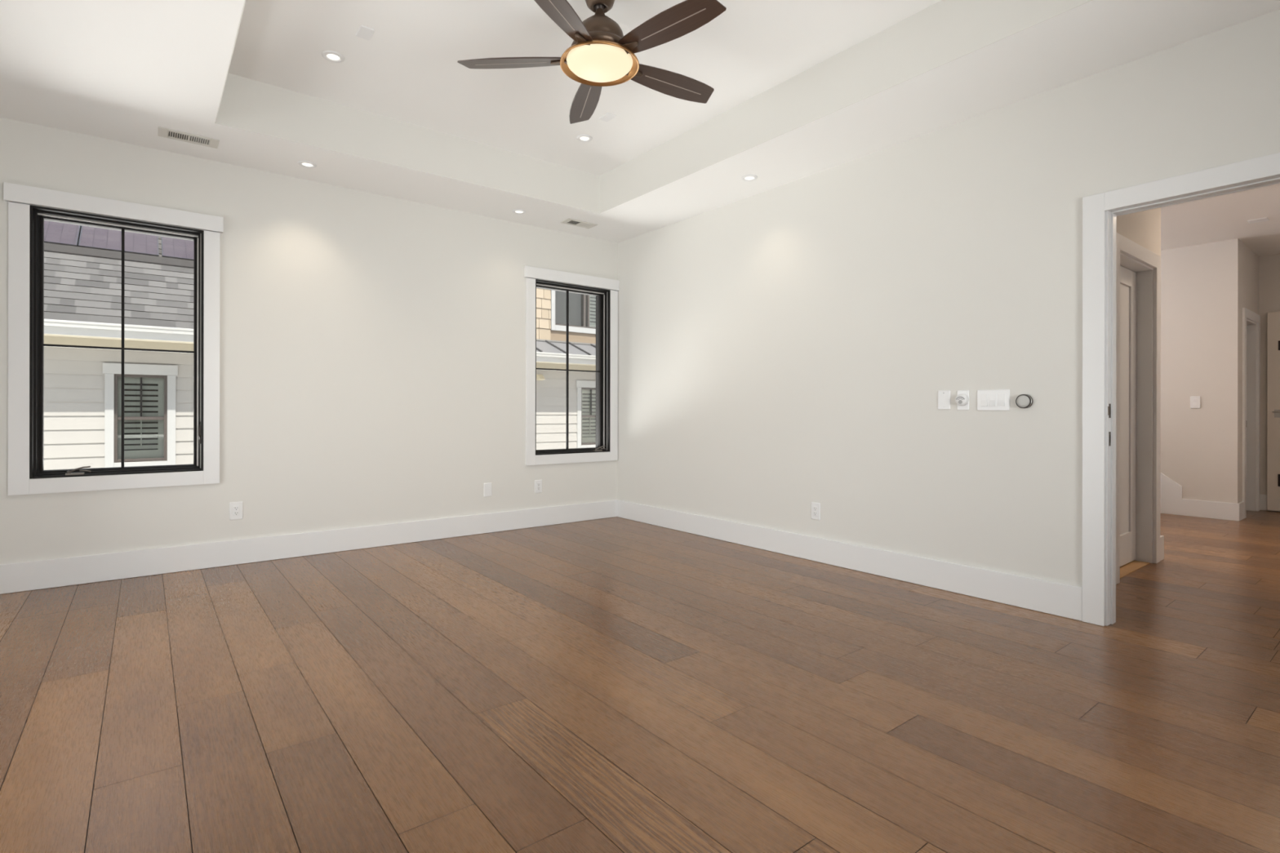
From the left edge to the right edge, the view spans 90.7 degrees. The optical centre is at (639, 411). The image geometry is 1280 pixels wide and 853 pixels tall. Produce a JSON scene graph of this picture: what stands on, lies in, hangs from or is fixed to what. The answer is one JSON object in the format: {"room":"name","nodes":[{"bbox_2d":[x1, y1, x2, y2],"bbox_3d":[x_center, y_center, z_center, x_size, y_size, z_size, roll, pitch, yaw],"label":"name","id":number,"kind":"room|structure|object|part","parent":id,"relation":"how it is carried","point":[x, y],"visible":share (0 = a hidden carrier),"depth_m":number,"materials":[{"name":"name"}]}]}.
{"room":"empty bedroom","nodes":[
{"label":"empty bedroom","id":0,"kind":"room"},
{"bbox_2d":[0,117,617,564],"bbox_3d":[-2.255,-0.527,4.861,5.020,3.160,0.170,0,0,-38],"label":"wall","id":1,"kind":"structure","parent":0,"point":[372,346],"depth_m":4.70,"materials":[{"name":"white paint"}]},
{"bbox_2d":[3,182,223,495],"bbox_3d":[-3.303,-0.413,4.034,1.056,1.800,0.229,0,0,-38],"label":"window","id":2,"kind":"structure","parent":1,"relation":"in","point":[27,475],"depth_m":3.86,"materials":[{"name":"white paint"}]},
{"bbox_3d":[-3.241,-1.263,3.957,1.056,0.101,0.034,0,0,-38],"label":"head casing","id":3,"kind":"part","parent":2,"relation":"part of","materials":[{"name":"white paint"}]},
{"bbox_3d":[-3.309,-0.406,4.042,0.840,1.605,0.207,0,0,-38],"label":"frame","id":4,"kind":"part","parent":2,"relation":"part of","materials":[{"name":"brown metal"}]},
{"bbox_3d":[-3.324,-0.406,4.061,0.772,1.565,0.050,0,0,-38],"label":"sash","id":5,"kind":"part","parent":2,"relation":"part of","materials":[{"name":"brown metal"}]},
{"bbox_2d":[229,501,243,519],"bbox_3d":[-2.774,0.683,4.341,0.078,0.121,0.010,0,0,-38],"label":"wall outlet","id":6,"kind":"object","parent":1,"relation":"attached to","point":[236,508],"visible":1,"depth_m":4.34,"materials":[{"name":"white plastic"}]},
{"bbox_2d":[233,506,239,515],"bbox_3d":[-2.773,0.683,4.340,0.033,0.066,0.005,0,0,-38],"label":"receptacle","id":7,"kind":"object","parent":6,"relation":"attached to","point":[236,508],"depth_m":4.34,"materials":[{"name":"white plastic"}]},
{"bbox_2d":[0,499,617,594],"bbox_3d":[-2.132,0.968,4.840,4.850,0.169,0.016,0,0,-38],"label":"baseboard","id":8,"kind":"structure","parent":1,"relation":"attached to","point":[73,571],"depth_m":4.45,"materials":[{"name":"white paint"}]},
{"bbox_2d":[484,482,492,497],"bbox_3d":[-1.320,0.681,5.483,0.074,0.118,0.007,0,0,-38],"label":"blank plate","id":9,"kind":"object","parent":1,"relation":"attached to","point":[487,486],"visible":1,"depth_m":5.48,"materials":[{"name":"white plastic"}]},
{"bbox_2d":[534,480,542,493],"bbox_3d":[-0.929,0.688,5.788,0.076,0.118,0.010,0,0,-38],"label":"wall outlet","id":10,"kind":"object","parent":1,"relation":"attached to","point":[538,483],"visible":1,"depth_m":5.78,"materials":[{"name":"white plastic"}]},
{"bbox_2d":[537,482,540,489],"bbox_3d":[-0.928,0.688,5.786,0.033,0.066,0.005,0,0,-38],"label":"receptacle","id":11,"kind":"object","parent":10,"relation":"attached to","point":[538,483],"depth_m":5.79,"materials":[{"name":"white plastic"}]},
{"bbox_2d":[524,265,619,465],"bbox_3d":[-0.687,-0.410,6.084,1.042,1.800,0.229,0,0,-38],"label":"window","id":12,"kind":"structure","parent":1,"relation":"in","point":[606,449],"depth_m":6.12,"materials":[{"name":"white paint"}]},
{"bbox_3d":[-0.704,-0.402,6.115,0.770,1.565,0.050,0,0,-38],"label":"sash","id":13,"kind":"part","parent":12,"relation":"part of","materials":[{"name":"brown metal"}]},
{"bbox_3d":[-0.626,-1.259,6.008,1.042,0.101,0.034,0,0,-38],"label":"head casing","id":14,"kind":"part","parent":12,"relation":"part of","materials":[{"name":"white paint"}]},
{"bbox_3d":[-0.690,-0.402,6.097,0.838,1.605,0.207,0,0,-38],"label":"frame","id":15,"kind":"part","parent":12,"relation":"part of","materials":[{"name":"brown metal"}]},
{"bbox_2d":[0,510,1279,852],"bbox_3d":[2.098,1.159,4.388,10.950,0.200,5.950,0,0,-38],"label":"floor","id":16,"kind":"structure","parent":0,"point":[615,684],"depth_m":2.26,"materials":[{"name":"brown wood"}]},
{"bbox_2d":[0,0,1279,256],"bbox_3d":[1.937,-1.943,4.258,10.870,0.517,6.290,0,0,-38],"label":"ceiling","id":17,"kind":"structure","parent":0,"point":[117,70],"depth_m":3.63,"materials":[{"name":"white paint"}]},
{"bbox_2d":[157,126,219,148],"bbox_3d":[-2.783,-1.687,3.899,0.303,0.007,0.150,0,0,-38],"label":"ceiling vent","id":18,"kind":"object","parent":17,"relation":"in","point":[163,132],"visible":1,"depth_m":3.90,"materials":[{"name":"grey metal"}]},
{"bbox_2d":[297,160,316,168],"bbox_3d":[-2.273,-1.686,4.316,0.116,0.008,0.116,0,0,-38],"label":"recessed light","id":19,"kind":"object","parent":17,"relation":"in","point":[304,163],"visible":1,"depth_m":4.31,"materials":[{"name":"white paint"}]},
{"bbox_2d":[321,50,344,62],"bbox_3d":[-1.733,-2.002,3.570,0.116,0.008,0.116,0,0,-38],"label":"recessed light","id":20,"kind":"object","parent":17,"relation":"in","point":[331,55],"visible":1,"depth_m":3.56,"materials":[{"name":"white paint"}]},
{"bbox_2d":[355,25,374,39],"bbox_3d":[-1.455,-2.003,3.345,0.072,0.006,0.114,0,0,-38],"label":"ceiling plate","id":21,"kind":"object","parent":17,"relation":"attached to","point":[363,32],"visible":1,"depth_m":3.34,"materials":[{"name":"white plastic"}]},
{"bbox_2d":[511,208,526,213],"bbox_3d":[-1.020,-1.684,5.332,0.116,0.008,0.116,0,0,-38],"label":"recessed light","id":22,"kind":"object","parent":17,"relation":"in","point":[516,211],"visible":1,"depth_m":5.32,"materials":[{"name":"white paint"}]},
{"bbox_2d":[560,217,597,228],"bbox_3d":[-0.546,-1.684,5.666,0.303,0.007,0.150,0,0,-38],"label":"ceiling vent","id":23,"kind":"object","parent":17,"relation":"in","point":[568,221],"visible":1,"depth_m":5.66,"materials":[{"name":"grey metal"}]},
{"bbox_2d":[576,134,592,142],"bbox_3d":[-0.407,-2.000,4.631,0.116,0.008,0.116,0,0,-38],"label":"recessed light","id":24,"kind":"object","parent":17,"relation":"in","point":[584,138],"visible":1,"depth_m":4.62,"materials":[{"name":"white paint"}]},
{"bbox_2d":[457,0,726,124],"bbox_3d":[-0.151,-1.799,3.004,1.259,0.410,1.280,0,0,-38],"label":"ceiling fan","id":25,"kind":"object","parent":17,"relation":"hanging from","point":[599,55],"visible":1,"depth_m":2.90,"materials":[{"name":"brown wood"}]},
{"bbox_3d":[-0.600,-1.662,3.011,0.522,0.006,0.149,0,13,4],"label":"blade","id":26,"kind":"part","parent":25,"relation":"part of","materials":[{"name":"brown wood"}]},
{"bbox_3d":[-0.343,-1.661,2.603,0.149,0.006,0.522,14,5,21],"label":"blade","id":27,"kind":"part","parent":25,"relation":"part of","materials":[{"name":"brown wood"}]},
{"bbox_3d":[-0.291,-1.661,3.382,0.149,0.006,0.522,-13,3,-14],"label":"blade","id":28,"kind":"part","parent":25,"relation":"part of","materials":[{"name":"brown wood"}]},
{"bbox_3d":[-0.190,-1.625,2.984,0.314,0.062,0.314,0,0,-38],"label":"lamp shade","id":29,"kind":"part","parent":25,"relation":"part of","materials":[{"name":"white glass"}]},
{"bbox_3d":[0.157,-1.661,3.203,0.522,0.006,0.149,0,-13,-32],"label":"blade","id":30,"kind":"part","parent":25,"relation":"part of","materials":[{"name":"brown wood"}]},
{"bbox_3d":[0.126,-1.661,2.721,0.522,0.006,0.149,0,-13,40],"label":"blade","id":31,"kind":"part","parent":25,"relation":"part of","materials":[{"name":"brown wood"}]},
{"bbox_2d":[599,112,616,121],"bbox_3d":[-0.220,-2.001,4.301,0.072,0.006,0.114,0,0,-38],"label":"ceiling plate","id":32,"kind":"object","parent":17,"relation":"attached to","point":[607,117],"visible":1,"depth_m":4.29,"materials":[{"name":"white plastic"}]},
{"bbox_2d":[741,174,757,181],"bbox_3d":[0.789,-1.681,4.555,0.116,0.008,0.116,0,0,-38],"label":"recessed light","id":33,"kind":"object","parent":17,"relation":"in","point":[748,177],"visible":1,"depth_m":4.54,"materials":[{"name":"white paint"}]},
{"bbox_2d":[1247,217,1269,223],"bbox_3d":[5.430,-1.676,5.548,0.125,0.006,0.125,0,0,-38],"label":"ceiling plate","id":34,"kind":"object","parent":17,"relation":"attached to","point":[1265,219],"visible":1,"depth_m":5.54,"materials":[{"name":"white plastic"}]},
{"bbox_2d":[617,8,1279,586],"bbox_3d":[1.604,-0.522,4.106,0.120,3.160,6.120,0,0,-38],"label":"wall","id":35,"kind":"structure","parent":0,"point":[783,349],"depth_m":3.87,"materials":[{"name":"white paint"}]},
{"bbox_2d":[811,502,820,519],"bbox_3d":[1.240,0.705,4.463,0.010,0.120,0.074,0,0,-38],"label":"wall outlet","id":36,"kind":"object","parent":35,"relation":"attached to","point":[815,507],"visible":1,"depth_m":4.46,"materials":[{"name":"white plastic"}]},
{"bbox_2d":[813,506,817,515],"bbox_3d":[1.238,0.705,4.461,0.005,0.066,0.033,0,0,-38],"label":"receptacle","id":37,"kind":"object","parent":36,"relation":"attached to","point":[815,508],"depth_m":4.46,"materials":[{"name":"white plastic"}]},
{"bbox_2d":[617,499,1082,621],"bbox_3d":[1.605,0.973,3.991,0.016,0.169,5.934,0,0,-38],"label":"baseboard","id":38,"kind":"structure","parent":35,"relation":"attached to","point":[1060,599],"depth_m":4.02,"materials":[{"name":"white paint"}]},
{"bbox_2d":[937,390,950,409],"bbox_3d":[1.803,-0.067,3.748,0.007,0.114,0.074,0,0,-38],"label":"blank plate","id":39,"kind":"object","parent":35,"relation":"attached to","point":[944,396],"visible":1,"depth_m":3.74,"materials":[{"name":"white plastic"}]},
{"bbox_2d":[955,390,968,410],"bbox_3d":[1.860,-0.064,3.651,0.037,0.116,0.068,0,0,-38],"label":"wall sensor","id":40,"kind":"object","parent":35,"relation":"attached to","point":[962,399],"visible":1,"depth_m":3.64,"materials":[{"name":"white plastic"}]},
{"bbox_2d":[977,389,1009,410],"bbox_3d":[1.971,-0.062,3.529,0.013,0.118,0.172,0,0,-38],"label":"light switch","id":41,"kind":"object","parent":35,"relation":"attached to","point":[991,399],"visible":1,"depth_m":3.52,"materials":[{"name":"white plastic"}]},
{"bbox_2d":[1015,394,1032,408],"bbox_3d":[2.065,-0.054,3.397,0.029,0.076,0.076,0,0,-38],"label":"thermostat","id":42,"kind":"object","parent":35,"relation":"attached to","point":[1023,401],"visible":1,"depth_m":3.38,"materials":[{"name":"grey"}]},
{"bbox_2d":[1107,404,1111,417],"bbox_3d":[2.321,-0.003,3.124,0.037,0.070,0.002,0,0,-38],"label":"strike plate","id":43,"kind":"object","parent":35,"relation":"attached to","point":[1109,406],"visible":1,"depth_m":3.13,"materials":[{"name":"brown metal"}]},
{"bbox_2d":[1108,431,1111,445],"bbox_3d":[2.328,0.136,3.130,0.018,0.070,0.002,0,0,-38],"label":"strike plate","id":44,"kind":"object","parent":35,"relation":"attached to","point":[1109,433],"visible":1,"depth_m":3.13,"materials":[{"name":"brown metal"}]},
{"bbox_2d":[1082,152,1279,626],"bbox_3d":[2.557,-0.009,2.776,0.020,2.136,1.045,0,0,-38],"label":"trim","id":45,"kind":"structure","parent":35,"relation":"attached to","point":[1095,207],"depth_m":3.13,"materials":[{"name":"white paint"}]},
{"bbox_2d":[1105,175,1279,626],"bbox_3d":[2.610,0.030,2.821,0.120,2.058,0.865,0,0,-38],"label":"trim","id":46,"kind":"structure","parent":35,"relation":"attached to","point":[1111,215],"depth_m":3.13,"materials":[{"name":"white paint"}]},
{"bbox_2d":[1116,182,1279,216],"bbox_3d":[2.666,-0.009,2.861,0.018,2.136,1.045,0,0,-38],"label":"trim","id":47,"kind":"structure","parent":35,"relation":"attached to","point":[1277,182],"depth_m":2.93,"materials":[{"name":"white paint"}]},
{"bbox_2d":[1120,560,1150,577],"bbox_3d":[3.223,1.058,4.226,0.764,0.004,0.123,0,0,-38],"label":"floor","id":48,"kind":"structure","parent":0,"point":[1133,566],"depth_m":4.29,"materials":[{"name":"brown wood"}]},
{"bbox_2d":[1116,207,1160,535],"bbox_3d":[2.958,-0.311,3.999,1.880,2.743,0.120,0,0,-38],"label":"wall","id":49,"kind":"structure","parent":0,"point":[1143,228],"depth_m":4.33,"materials":[{"name":"white paint"}]},
{"bbox_2d":[1120,265,1136,566],"bbox_3d":[3.222,0.033,4.229,0.760,2.031,0.094,0,0,-38],"label":"door","id":50,"kind":"structure","parent":49,"relation":"in","point":[1127,277],"depth_m":4.38,"materials":[{"name":"white paint"}]},
{"bbox_2d":[1115,232,1160,584],"bbox_3d":[3.240,-0.017,4.208,0.982,2.154,0.140,0,0,-38],"label":"trim","id":51,"kind":"structure","parent":49,"relation":"attached to","point":[1130,255],"depth_m":4.41,"materials":[{"name":"white paint"}]},
{"bbox_2d":[1160,238,1239,503],"bbox_3d":[4.654,-0.309,7.702,0.120,2.743,3.885,0,0,-38],"label":"wall","id":52,"kind":"structure","parent":0,"point":[1200,284],"depth_m":6.34,"materials":[{"name":"white paint"}]},
{"bbox_2d":[1190,395,1200,408],"bbox_3d":[5.608,-0.091,6.380,0.011,0.122,0.078,0,0,-38],"label":"light switch","id":53,"kind":"object","parent":52,"relation":"attached to","point":[1195,402],"visible":1,"depth_m":6.38,"materials":[{"name":"white plastic"}]},
{"bbox_2d":[1160,472,1244,520],"bbox_3d":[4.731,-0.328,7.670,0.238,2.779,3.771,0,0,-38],"label":"baseboard","id":54,"kind":"structure","parent":52,"relation":"attached to","point":[1172,502],"depth_m":6.39,"materials":[{"name":"white paint"}]},
{"bbox_2d":[1240,240,1258,502],"bbox_3d":[6.260,-0.307,6.569,1.010,2.743,0.120,0,0,-38],"label":"wall","id":55,"kind":"structure","parent":0,"point":[1249,260],"depth_m":6.37,"materials":[{"name":"white paint"}]},
{"bbox_2d":[1242,307,1260,518],"bbox_3d":[6.281,0.017,6.575,0.850,2.094,0.138,0,0,-38],"label":"trim","id":56,"kind":"structure","parent":55,"relation":"attached to","point":[1251,330],"depth_m":6.74,"materials":[{"name":"white paint"}]},
{"bbox_2d":[1258,253,1279,494],"bbox_3d":[5.987,-0.307,7.817,0.100,2.743,5.350,0,0,-38],"label":"wall","id":57,"kind":"structure","parent":0,"point":[1269,264],"depth_m":6.80,"materials":[{"name":"white paint"}]},
{"bbox_2d":[1260,494,1279,511],"bbox_3d":[7.139,0.981,6.252,0.016,0.169,1.463,0,0,-38],"label":"baseboard","id":58,"kind":"structure","parent":57,"relation":"attached to","point":[1263,497],"depth_m":6.79,"materials":[{"name":"white paint"}]},
{"bbox_2d":[1266,311,1279,511],"bbox_3d":[6.926,0.000,6.415,0.089,2.108,0.800,0,0,-38],"label":"door","id":59,"kind":"structure","parent":57,"relation":"in","point":[1273,317],"depth_m":6.70,"materials":[{"name":"beige paint"}]},
{"bbox_3d":[6.718,0.023,6.650,0.053,0.085,0.086,0,0,-38],"label":"handle","id":60,"kind":"part","parent":59,"relation":"part of","materials":[{"name":"silver metal"}]},
{"bbox_3d":[1.770,-0.313,5.514,1.880,2.743,3.730,0,0,-38],"label":"wall","id":61,"kind":"structure","parent":0,"visible":0},
{"bbox_2d":[1160,535,1164,560],"bbox_3d":[1.864,0.973,5.419,1.878,0.169,3.738,0,0,-38],"label":"baseboard","id":62,"kind":"structure","parent":61,"relation":"attached to","point":[1162,537],"depth_m":4.49,"materials":[{"name":"white paint"}]},
{"label":"outside","id":63,"kind":"structure","parent":0,"visible":0},
{"bbox_3d":[0.386,2.482,5.556,28.000,0.150,26.000,0,0,-38],"label":"ground","id":64,"kind":"structure","parent":63,"visible":0},
{"bbox_2d":[44,225,595,470],"bbox_3d":[-4.390,-0.850,9.890,16.176,6.600,3.380,0,0,-38],"label":"neighbouring house","id":65,"kind":"structure","parent":64,"relation":"on","point":[82,293],"depth_m":7.37,"materials":[{"name":"grey wood"}]},
{"bbox_2d":[44,220,80,246],"bbox_3d":[-7.494,-2.394,7.858,0.807,0.818,1.146,0,0,-38],"label":"solar panel","id":66,"kind":"object","parent":65,"relation":"attached to","point":[55,233],"visible":0.28,"depth_m":7.75,"materials":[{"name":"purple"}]},
{"bbox_2d":[78,226,159,256],"bbox_3d":[-6.861,-2.393,8.355,0.778,0.818,1.146,0,0,-38],"label":"solar panel","id":67,"kind":"object","parent":65,"relation":"attached to","point":[93,237],"visible":0.44,"depth_m":8.08,"materials":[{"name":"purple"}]},
{"bbox_2d":[44,242,193,267],"bbox_3d":[-6.478,-1.949,7.916,4.100,0.088,0.017,0,0,-38],"label":"skirt","id":68,"kind":"object","parent":65,"relation":"attached to","point":[47,246],"visible":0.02,"depth_m":7.87,"materials":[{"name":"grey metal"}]},
{"bbox_3d":[-5.772,0.070,7.311,0.680,1.229,0.038,0,0,-38],"label":"casing","id":69,"kind":"part","parent":65,"relation":"part of","materials":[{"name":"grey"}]},
{"bbox_2d":[117,377,164,458],"bbox_3d":[-5.833,0.074,7.388,0.424,0.959,0.038,0,0,-38],"label":"shutter","id":70,"kind":"object","parent":65,"relation":"hanging from","point":[141,454],"depth_m":7.40,"materials":[{"name":"grey"}]},
{"bbox_3d":[-5.814,0.080,7.364,0.484,1.009,0.100,0,0,-38],"label":"frame","id":71,"kind":"part","parent":65,"relation":"part of","materials":[{"name":"grey wood"}]},
{"bbox_2d":[160,236,193,260],"bbox_3d":[-6.209,-2.392,8.866,0.814,0.818,1.146,0,0,-38],"label":"solar panel","id":72,"kind":"object","parent":65,"relation":"attached to","point":[175,248],"visible":0.19,"depth_m":8.45,"materials":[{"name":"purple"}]},
{"bbox_2d":[536,373,545,380],"bbox_3d":[-1.643,-0.566,10.483,0.110,0.100,0.104,0,0,-38],"label":"wall lamp","id":73,"kind":"object","parent":65,"relation":"attached to","point":[539,377],"visible":1,"depth_m":10.48,"materials":[{"name":"beige"}]},
{"bbox_2d":[537,374,545,379],"bbox_3d":[-1.638,-0.569,10.480,0.095,0.090,0.092,0,0,-38],"label":"hood","id":74,"kind":"object","parent":73,"relation":"attached to","point":[539,376],"depth_m":10.47,"materials":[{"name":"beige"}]},
{"bbox_3d":[-0.845,-2.105,11.558,1.790,1.380,0.032,0,0,-38],"label":"casing","id":75,"kind":"part","parent":65,"relation":"part of","materials":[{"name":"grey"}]},
{"bbox_3d":[-0.884,-2.103,11.608,1.640,1.185,0.100,0,0,-38],"label":"frame","id":76,"kind":"part","parent":65,"relation":"part of","materials":[{"name":"grey wood"}]},
{"bbox_3d":[-0.839,0.076,11.180,0.680,1.229,0.038,0,0,-38],"label":"casing","id":77,"kind":"part","parent":65,"relation":"part of","materials":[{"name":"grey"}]},
{"bbox_3d":[-0.880,0.086,11.232,0.484,1.009,0.100,0,0,-38],"label":"frame","id":78,"kind":"part","parent":65,"relation":"part of","materials":[{"name":"grey wood"}]},
{"bbox_2d":[582,389,595,442],"bbox_3d":[-0.899,0.081,11.257,0.424,0.959,0.038,0,0,-38],"label":"shutter","id":79,"kind":"object","parent":65,"relation":"hanging from","point":[588,396],"depth_m":11.24,"materials":[{"name":"grey"}]},
{"bbox_2d":[589,295,595,327],"bbox_3d":[-0.621,-2.102,11.852,0.885,1.125,0.030,0,0,-38],"label":"shutter","id":80,"kind":"object","parent":65,"relation":"hanging from","point":[592,298],"depth_m":11.67,"materials":[{"name":"grey wood"}]}
]}

